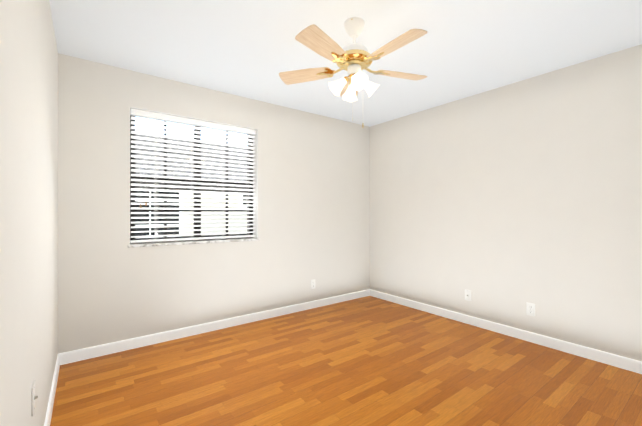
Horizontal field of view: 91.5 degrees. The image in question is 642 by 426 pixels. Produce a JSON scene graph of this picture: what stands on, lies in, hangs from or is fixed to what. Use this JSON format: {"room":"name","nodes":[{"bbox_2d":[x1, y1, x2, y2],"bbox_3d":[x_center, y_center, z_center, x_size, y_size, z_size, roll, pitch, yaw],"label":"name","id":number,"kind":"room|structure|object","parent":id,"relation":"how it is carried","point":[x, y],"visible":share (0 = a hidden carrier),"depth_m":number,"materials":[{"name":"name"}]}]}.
{"room":"empty bedroom","nodes":[
{"label":"empty bedroom","id":0,"kind":"room"},
{"bbox_2d":[0,0,57,425],"bbox_3d":[-1.067,-0.032,0.968,0.200,2.440,4.050,0,0,-37],"label":"wall","id":1,"kind":"structure","parent":0,"point":[28,201],"depth_m":1.15,"materials":[{"name":"paint"}]},
{"bbox_2d":[31,380,37,415],"bbox_3d":[-1.159,0.749,1.268,0.016,0.115,0.070,0,0,-37],"label":"outlet","id":2,"kind":"object","parent":1,"relation":"attached to","point":[33,397],"visible":0.96,"depth_m":1.25,"materials":[{"name":"white plastic"}]},
{"bbox_2d":[44,353,63,425],"bbox_3d":[-0.983,1.143,1.031,0.013,0.090,3.550,0,0,-37],"label":"baseboard","id":3,"kind":"structure","parent":1,"relation":"attached to","point":[60,358],"depth_m":2.00,"materials":[{"name":"white paint"}]},
{"bbox_2d":[58,53,369,353],"bbox_3d":[-0.736,-0.030,3.567,3.960,2.440,0.200,0,0,-37],"label":"wall","id":4,"kind":"structure","parent":0,"point":[313,196],"depth_m":3.05,"materials":[{"name":"paint"}]},
{"bbox_2d":[130,115,252,243],"bbox_3d":[-1.272,-0.325,3.216,1.220,1.210,0.045,0,0,-37],"label":"window","id":5,"kind":"structure","parent":4,"relation":"in","point":[165,206],"depth_m":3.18,"materials":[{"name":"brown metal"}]},
{"bbox_2d":[130,109,255,242],"bbox_3d":[-1.217,-0.331,3.143,1.196,1.194,0.073,0,0,-37],"label":"venetian blinds","id":6,"kind":"object","parent":5,"relation":"attached to","point":[176,119],"visible":0.94,"depth_m":3.09,"materials":[{"name":"white plastic"}]},
{"bbox_2d":[130,107,257,237],"bbox_3d":[-1.222,-0.315,3.150,1.220,1.230,0.117,0,0,-37],"label":"liner","id":7,"kind":"object","parent":4,"relation":"attached to","point":[255,195],"visible":0.43,"depth_m":3.49,"materials":[{"name":"white paint"}]},
{"bbox_2d":[128,238,259,247],"bbox_3d":[-1.218,0.291,3.143,1.250,0.022,0.134,0,0,-37],"label":"window sill","id":8,"kind":"structure","parent":4,"relation":"attached to","point":[186,242],"depth_m":3.05,"materials":[{"name":"stone"}]},
{"bbox_2d":[64,290,367,363],"bbox_3d":[-0.675,1.145,3.478,3.390,0.090,0.013,0,0,-37],"label":"baseboard","id":9,"kind":"structure","parent":4,"relation":"attached to","point":[123,345],"depth_m":3.05,"materials":[{"name":"white paint"}]},
{"bbox_2d":[311,279,314,288],"bbox_3d":[-0.099,0.891,3.917,0.070,0.115,0.007,0,0,-37],"label":"outlet","id":10,"kind":"object","parent":4,"relation":"attached to","point":[313,284],"visible":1,"depth_m":3.92,"materials":[{"name":"white plastic"}]},
{"bbox_2d":[49,0,641,126],"bbox_3d":[0.394,-1.326,2.071,3.960,0.150,4.050,0,0,-37],"label":"ceiling","id":11,"kind":"structure","parent":0,"point":[253,49],"depth_m":2.28,"materials":[{"name":"white paint"}]},
{"bbox_2d":[279,17,426,127],"bbox_3d":[0.237,-0.906,2.034,1.029,0.689,0.993,0,0,-37],"label":"ceiling fan","id":12,"kind":"object","parent":11,"relation":"hanging from","point":[353,59],"visible":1,"depth_m":2.00,"materials":[{"name":"beige wood"}]},
{"bbox_2d":[50,296,641,425],"bbox_3d":[0.394,1.249,2.069,3.960,0.120,4.050,0,0,-37],"label":"floor","id":13,"kind":"structure","parent":0,"point":[368,361],"depth_m":2.23,"materials":[{"name":"laminate"}]},
{"bbox_2d":[370,44,641,360],"bbox_3d":[1.854,-0.030,3.172,0.200,2.440,4.050,0,0,-37],"label":"wall","id":14,"kind":"structure","parent":0,"point":[504,204],"depth_m":2.91,"materials":[{"name":"paint"}]},
{"bbox_2d":[465,289,470,300],"bbox_3d":[1.576,0.885,3.361,0.016,0.115,0.070,0,0,-37],"label":"outlet","id":15,"kind":"object","parent":14,"relation":"attached to","point":[467,295],"visible":1,"depth_m":3.36,"materials":[{"name":"white plastic"}]},
{"bbox_2d":[368,289,641,373],"bbox_3d":[1.770,1.145,3.108,0.013,0.090,3.550,0,0,-37],"label":"baseboard","id":16,"kind":"structure","parent":14,"relation":"attached to","point":[625,363],"depth_m":2.91,"materials":[{"name":"white paint"}]},
{"bbox_2d":[526,302,534,315],"bbox_3d":[1.937,0.890,2.890,0.007,0.115,0.070,0,0,-37],"label":"outlet","id":17,"kind":"object","parent":14,"relation":"attached to","point":[530,308],"visible":1,"depth_m":2.89,"materials":[{"name":"white plastic"}]}
]}

